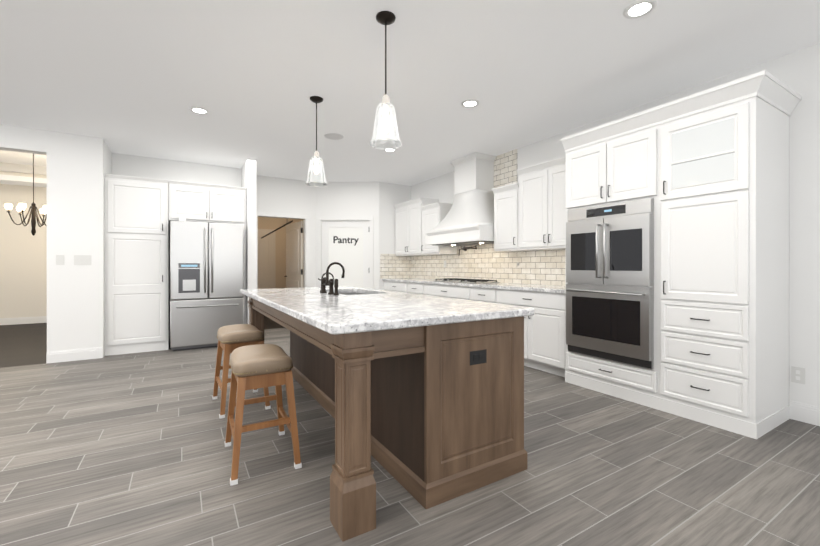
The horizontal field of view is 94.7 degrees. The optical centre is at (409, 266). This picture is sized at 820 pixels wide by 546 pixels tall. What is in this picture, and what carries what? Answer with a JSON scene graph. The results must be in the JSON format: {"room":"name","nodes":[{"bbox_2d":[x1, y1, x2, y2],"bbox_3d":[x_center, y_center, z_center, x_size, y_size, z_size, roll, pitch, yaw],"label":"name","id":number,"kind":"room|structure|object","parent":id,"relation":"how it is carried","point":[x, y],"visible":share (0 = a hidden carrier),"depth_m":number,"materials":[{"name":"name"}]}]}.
{"room":"kitchen","nodes":[
{"label":"kitchen","id":0,"kind":"room"},
{"bbox_2d":[0,124,45,154],"bbox_3d":[-7.705,-1.496,2.567,7.772,0.260,0.160,0,0,-31],"label":"wall","id":1,"kind":"structure","parent":0,"point":[22,139],"depth_m":4.41,"materials":[{"name":"white paint"}]},
{"bbox_2d":[0,184,46,317],"bbox_3d":[-9.026,-0.243,6.907,10.000,2.780,0.120,0,0,-31],"label":"wall","id":2,"kind":"structure","parent":0,"point":[23,271],"depth_m":7.59,"materials":[{"name":"beige paint"}]},
{"bbox_2d":[0,316,46,324],"bbox_3d":[-9.740,1.080,6.397,8.250,0.135,0.016,0,0,-31],"label":"baseboard","id":3,"kind":"structure","parent":2,"relation":"attached to","point":[40,319],"depth_m":7.59,"materials":[{"name":"white paint"}]},
{"bbox_2d":[46,130,111,356],"bbox_3d":[-4.328,-0.240,5.005,0.527,2.780,0.835,0,0,-31],"label":"wall","id":4,"kind":"structure","parent":0,"point":[78,167],"depth_m":4.65,"materials":[{"name":"white paint"}]},
{"bbox_2d":[56,255,63,264],"bbox_3d":[-4.232,-0.084,4.572,0.075,0.120,0.007,0,0,-31],"label":"light switch","id":5,"kind":"object","parent":4,"relation":"attached to","point":[59,258],"depth_m":4.57,"materials":[{"name":"white plastic"}]},
{"bbox_2d":[46,347,102,363],"bbox_3d":[-4.108,1.083,4.643,0.527,0.135,0.016,0,0,-31],"label":"baseboard","id":6,"kind":"structure","parent":4,"relation":"attached to","point":[89,353],"depth_m":4.63,"materials":[{"name":"white paint"}]},
{"bbox_2d":[74,255,90,264],"bbox_3d":[-4.052,-0.084,4.681,0.165,0.120,0.007,0,0,-31],"label":"light switch","id":7,"kind":"object","parent":4,"relation":"attached to","point":[78,259],"depth_m":4.68,"materials":[{"name":"white plastic"}]},
{"bbox_2d":[112,153,240,225],"bbox_3d":[-3.560,-0.241,5.887,1.700,2.780,0.120,0,0,-31],"label":"wall","id":8,"kind":"structure","parent":0,"point":[134,165],"depth_m":5.79,"materials":[{"name":"white paint"}]},
{"bbox_2d":[169,180,245,323],"bbox_3d":[-3.063,-0.029,5.737,0.995,2.355,0.648,0,0,-31],"label":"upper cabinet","id":9,"kind":"object","parent":8,"relation":"attached to","point":[202,202],"visible":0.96,"depth_m":5.50,"materials":[{"name":"white wood"}]},
{"bbox_2d":[241,158,255,323],"bbox_3d":[-2.689,-0.242,6.210,0.125,2.780,1.170,0,0,-31],"label":"wall","id":10,"kind":"structure","parent":0,"point":[248,175],"depth_m":5.71,"materials":[{"name":"white paint"}]},
{"bbox_2d":[258,217,302,288],"bbox_3d":[-2.155,-0.243,7.235,1.800,2.780,0.029,0,0,-31],"label":"wall","id":11,"kind":"structure","parent":0,"point":[271,260],"depth_m":6.97,"materials":[{"name":"beige paint"}]},
{"bbox_2d":[261,220,292,238],"bbox_3d":[-2.939,-0.847,8.267,0.039,0.336,2.065,0,0,-37],"label":"handrail","id":12,"kind":"object","parent":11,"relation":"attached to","point":[277,229],"visible":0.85,"depth_m":8.13,"materials":[{"name":"black wood"}]},
{"bbox_2d":[284,221,302,287],"bbox_3d":[-2.358,0.125,7.606,0.174,2.018,0.861,0,0,-31],"label":"hall door","id":13,"kind":"structure","parent":11,"relation":"in","point":[294,255],"depth_m":7.53,"materials":[{"name":"beige wood"}]},
{"bbox_2d":[256,175,315,288],"bbox_3d":[-2.374,-0.243,7.003,1.235,2.780,0.138,0,0,-31],"label":"wall","id":14,"kind":"structure","parent":0,"point":[284,198],"depth_m":7.07,"materials":[{"name":"white paint"}]},
{"bbox_2d":[316,182,378,289],"bbox_3d":[-1.205,-0.243,7.321,1.226,2.780,0.138,0,0,1],"label":"wall","id":15,"kind":"structure","parent":0,"point":[347,201],"depth_m":7.26,"materials":[{"name":"white paint"}]},
{"bbox_2d":[322,221,368,287],"bbox_3d":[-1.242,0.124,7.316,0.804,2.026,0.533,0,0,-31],"label":"pantry door","id":16,"kind":"structure","parent":15,"relation":"in","point":[351,258],"depth_m":7.31,"materials":[{"name":"white paint"}]},
{"bbox_2d":[333,236,358,245],"bbox_3d":[-1.236,-0.504,7.312,0.490,0.180,0.004,0,0,1],"label":"sign","id":17,"kind":"object","parent":16,"relation":"attached to","point":[340,241],"visible":1,"depth_m":7.31,"materials":[{"name":"black plastic"}]},
{"bbox_2d":[379,182,410,289],"bbox_3d":[-0.316,-0.244,7.499,0.720,2.780,0.120,0,0,-31],"label":"wall","id":18,"kind":"structure","parent":0,"point":[391,195],"depth_m":7.37,"materials":[{"name":"white paint"}]},
{"bbox_2d":[0,315,819,545],"bbox_3d":[-4.142,1.205,2.020,13.300,0.100,13.700,0,0,-31],"label":"floor","id":19,"kind":"structure","parent":0,"point":[130,449],"depth_m":2.11,"materials":[{"name":"tile"}]},
{"bbox_2d":[104,173,169,355],"bbox_3d":[-3.790,-0.028,5.298,0.693,2.355,0.648,0,0,-31],"label":"tall cabinet","id":20,"kind":"object","parent":19,"relation":"on","point":[137,273],"visible":0.96,"depth_m":5.04,"materials":[{"name":"white wood"}]},
{"bbox_2d":[170,220,243,350],"bbox_3d":[-3.018,0.262,5.618,0.910,1.775,0.844,0,0,-31],"label":"refrigerator","id":21,"kind":"object","parent":19,"relation":"on","point":[206,282],"visible":0.98,"depth_m":5.27,"materials":[{"name":"grey metal"}]},
{"bbox_2d":[212,324,270,418],"bbox_3d":[-1.432,0.832,3.191,0.389,0.641,0.539,0,0,-31],"label":"stool","id":22,"kind":"object","parent":19,"relation":"on","point":[230,338],"visible":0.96,"depth_m":3.03,"materials":[{"name":"brown wood"}]},
{"bbox_2d":[225,344,301,485],"bbox_3d":[-0.913,0.834,2.313,0.389,0.641,0.539,0,0,-31],"label":"stool","id":23,"kind":"object","parent":19,"relation":"on","point":[256,366],"visible":1,"depth_m":2.17,"materials":[{"name":"brown wood"}]},
{"bbox_2d":[248,297,526,541],"bbox_3d":[-0.499,0.714,3.024,1.118,0.879,2.694,0,0,-31],"label":"kitchen island","id":24,"kind":"object","parent":19,"relation":"on","point":[427,417],"visible":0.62,"depth_m":1.93,"materials":[{"name":"brown wood"}]},
{"bbox_2d":[240,286,534,334],"bbox_3d":[-0.517,0.252,3.019,1.210,0.040,2.780,0,0,-31],"label":"island countertop","id":25,"kind":"structure","parent":24,"relation":"on","point":[372,310],"depth_m":2.12,"materials":[{"name":"stone"}]},
{"bbox_2d":[318,262,344,294],"bbox_3d":[-0.667,0.094,3.323,0.190,0.274,0.504,0,0,-31],"label":"faucet","id":26,"kind":"object","parent":25,"relation":"on","point":[327,281],"visible":1,"depth_m":3.28,"materials":[{"name":"black metal"}]},
{"bbox_2d":[339,293,363,294],"bbox_3d":[-0.542,0.393,3.565,0.444,0.239,0.804,0,0,-31],"label":"sink","id":27,"kind":"object","parent":25,"relation":"in","point":[351,293],"visible":0.02,"depth_m":3.96,"materials":[{"name":"silver metal"}]},
{"bbox_2d":[384,281,403,292],"bbox_3d":[-0.021,0.707,7.087,0.638,0.880,0.888,0,0,-31],"label":"base cabinet","id":28,"kind":"object","parent":19,"relation":"on","point":[388,285],"depth_m":6.91,"materials":[{"name":"white wood"}]},
{"bbox_2d":[382,278,564,293],"bbox_3d":[0.798,0.248,5.719,0.653,0.040,4.076,0,0,-31],"label":"countertop","id":29,"kind":"structure","parent":28,"relation":"on","point":[537,288],"depth_m":4.88,"materials":[{"name":"stone"}]},
{"bbox_2d":[434,278,498,283],"bbox_3d":[0.825,0.207,5.700,0.470,0.040,1.000,0,0,-31],"label":"cooktop","id":30,"kind":"object","parent":29,"relation":"in","point":[473,281],"visible":1,"depth_m":5.58,"materials":[{"name":"silver metal"}]},
{"bbox_2d":[404,282,423,294],"bbox_3d":[0.348,0.708,6.476,0.638,0.880,0.540,0,0,-31],"label":"base cabinet","id":31,"kind":"object","parent":19,"relation":"on","point":[414,288],"depth_m":6.31,"materials":[{"name":"white wood"}]},
{"bbox_2d":[424,284,467,299],"bbox_3d":[0.783,0.710,5.757,0.638,0.880,1.140,0,0,-31],"label":"base cabinet","id":32,"kind":"object","parent":19,"relation":"on","point":[456,292],"depth_m":5.55,"materials":[{"name":"white wood"}]},
{"bbox_2d":[468,287,495,302],"bbox_3d":[1.207,0.711,5.056,0.638,0.880,0.500,0,0,-31],"label":"base cabinet","id":33,"kind":"object","parent":19,"relation":"on","point":[488,295],"depth_m":4.89,"materials":[{"name":"white wood"}]},
{"bbox_2d":[496,289,564,376],"bbox_3d":[1.598,0.712,4.411,0.638,0.880,1.008,0,0,-31],"label":"base cabinet","id":34,"kind":"object","parent":19,"relation":"on","point":[544,337],"depth_m":4.08,"materials":[{"name":"white wood"}]},
{"bbox_2d":[565,118,656,408],"bbox_3d":[2.064,-0.009,3.591,0.688,2.323,0.873,0,0,-31],"label":"tall cabinet","id":35,"kind":"object","parent":19,"relation":"on","point":[619,167],"depth_m":3.35,"materials":[{"name":"white wood"}]},
{"bbox_2d":[566,198,653,369],"bbox_3d":[1.738,0.138,3.392,0.113,1.400,0.785,0,0,-31],"label":"wall oven","id":36,"kind":"object","parent":35,"relation":"in","point":[610,281],"visible":1,"depth_m":3.33,"materials":[{"name":"silver metal"}]},
{"bbox_2d":[657,90,792,438],"bbox_3d":[2.445,-0.008,2.962,0.688,2.323,0.597,0,0,-31],"label":"tall cabinet","id":37,"kind":"object","parent":19,"relation":"on","point":[707,170],"depth_m":2.73,"materials":[{"name":"white wood"}]},
{"bbox_2d":[0,0,819,186],"bbox_3d":[-4.142,-1.825,2.016,13.300,0.400,13.700,0,0,-31],"label":"ceiling","id":38,"kind":"structure","parent":0,"point":[140,77],"depth_m":3.13,"materials":[{"name":"white paint"}]},
{"bbox_2d":[5,154,46,235],"bbox_3d":[-6.189,-1.221,6.213,0.621,1.419,0.636,0,0,-31],"label":"chandelier","id":39,"kind":"object","parent":38,"relation":"hanging from","point":[33,212],"visible":0.79,"depth_m":6.19,"materials":[{"name":"brown metal"}]},
{"bbox_2d":[189,107,208,113],"bbox_3d":[-2.192,-1.624,3.931,0.182,0.006,0.182,0,0,-40],"label":"recessed light","id":40,"kind":"object","parent":38,"relation":"in","point":[198,110],"depth_m":3.92,"materials":[{"name":"white paint"}]},
{"bbox_2d":[305,96,327,186],"bbox_3d":[-0.905,-1.212,3.659,0.212,0.829,0.212,0,0,-31],"label":"pendant light","id":41,"kind":"object","parent":38,"relation":"hanging from","point":[316,100],"visible":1,"depth_m":3.63,"materials":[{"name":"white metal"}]},
{"bbox_2d":[324,133,342,139],"bbox_3d":[-0.950,-1.626,4.718,0.235,0.006,0.235,0,0,14],"label":"ceiling speaker","id":42,"kind":"object","parent":38,"relation":"in","point":[334,136],"depth_m":4.70,"materials":[{"name":"white paint"}]},
{"bbox_2d":[369,11,401,149],"bbox_3d":[-0.158,-1.210,2.462,0.212,0.829,0.212,0,0,-31],"label":"pendant light","id":43,"kind":"object","parent":38,"relation":"hanging from","point":[385,18],"visible":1,"depth_m":2.43,"materials":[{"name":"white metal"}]},
{"bbox_2d":[384,148,395,151],"bbox_3d":[-0.279,-1.626,5.252,0.182,0.006,0.182,0,0,14],"label":"recessed light","id":44,"kind":"object","parent":38,"relation":"in","point":[393,149],"depth_m":5.27,"materials":[{"name":"white paint"}]},
{"bbox_2d":[461,99,478,107],"bbox_3d":[0.599,-1.624,3.761,0.182,0.006,0.182,0,0,14],"label":"recessed light","id":45,"kind":"object","parent":38,"relation":"in","point":[470,103],"depth_m":3.76,"materials":[{"name":"white paint"}]},
{"bbox_2d":[623,0,656,18],"bbox_3d":[1.446,-1.622,2.380,0.182,0.006,0.182,0,0,-40],"label":"recessed light","id":46,"kind":"object","parent":38,"relation":"in","point":[638,9],"depth_m":2.38,"materials":[{"name":"white paint"}]},
{"bbox_2d":[411,43,819,406],"bbox_3d":[2.501,-0.238,3.651,0.120,2.780,9.620,0,0,-31],"label":"wall","id":47,"kind":"structure","parent":0,"point":[798,72],"depth_m":2.84,"materials":[{"name":"white paint"}]},
{"bbox_2d":[394,197,433,255],"bbox_3d":[0.110,-0.712,7.113,0.371,0.967,0.957,0,0,-31],"label":"upper cabinet","id":48,"kind":"object","parent":47,"relation":"attached to","point":[416,219],"depth_m":6.97,"materials":[{"name":"white wood"}]},
{"bbox_2d":[422,201,456,254],"bbox_3d":[0.495,-0.631,6.478,0.371,0.807,0.524,0,0,-31],"label":"upper cabinet","id":49,"kind":"object","parent":47,"relation":"attached to","point":[432,215],"depth_m":6.32,"materials":[{"name":"white wood"}]},
{"bbox_2d":[426,152,495,245],"bbox_3d":[0.845,-0.986,5.652,0.624,1.286,1.246,0,0,-31],"label":"range hood","id":50,"kind":"object","parent":47,"relation":"attached to","point":[468,219],"visible":0.92,"depth_m":5.50,"materials":[{"name":"white"}]},
{"bbox_2d":[380,149,564,285],"bbox_3d":[0.701,-0.701,5.835,0.699,1.856,3.777,0,0,-31],"label":"tile backsplash","id":51,"kind":"structure","parent":47,"relation":"attached to","point":[488,262],"depth_m":5.59,"materials":[{"name":"beige tile"}]},
{"bbox_2d":[458,245,476,255],"bbox_3d":[0.887,-0.255,5.913,0.285,0.159,0.463,0,0,-31],"label":"pot filler","id":52,"kind":"object","parent":51,"relation":"attached to","point":[464,248],"visible":1,"depth_m":5.85,"materials":[{"name":"brown metal"}]},
{"bbox_2d":[492,184,515,251],"bbox_3d":[1.391,-0.629,4.996,0.371,0.807,0.437,0,0,-31],"label":"upper cabinet","id":53,"kind":"object","parent":47,"relation":"attached to","point":[504,198],"depth_m":4.90,"materials":[{"name":"white wood"}]},
{"bbox_2d":[516,156,564,250],"bbox_3d":[1.736,-0.708,4.425,0.371,0.967,0.893,0,0,-31],"label":"upper cabinet","id":54,"kind":"object","parent":47,"relation":"attached to","point":[529,211],"depth_m":4.41,"materials":[{"name":"white wood"}]},
{"bbox_2d":[791,366,804,383],"bbox_3d":[2.917,0.813,2.841,0.009,0.120,0.075,0,0,-31],"label":"electrical outlet plate","id":55,"kind":"object","parent":47,"relation":"attached to","point":[797,374],"depth_m":2.84,"materials":[{"name":"white plastic"}]},
{"bbox_2d":[789,401,819,425],"bbox_3d":[3.911,1.089,1.191,0.016,0.135,3.945,0,0,-31],"label":"baseboard","id":56,"kind":"structure","parent":47,"relation":"attached to","point":[805,413],"depth_m":2.80,"materials":[{"name":"white paint"}]}
]}

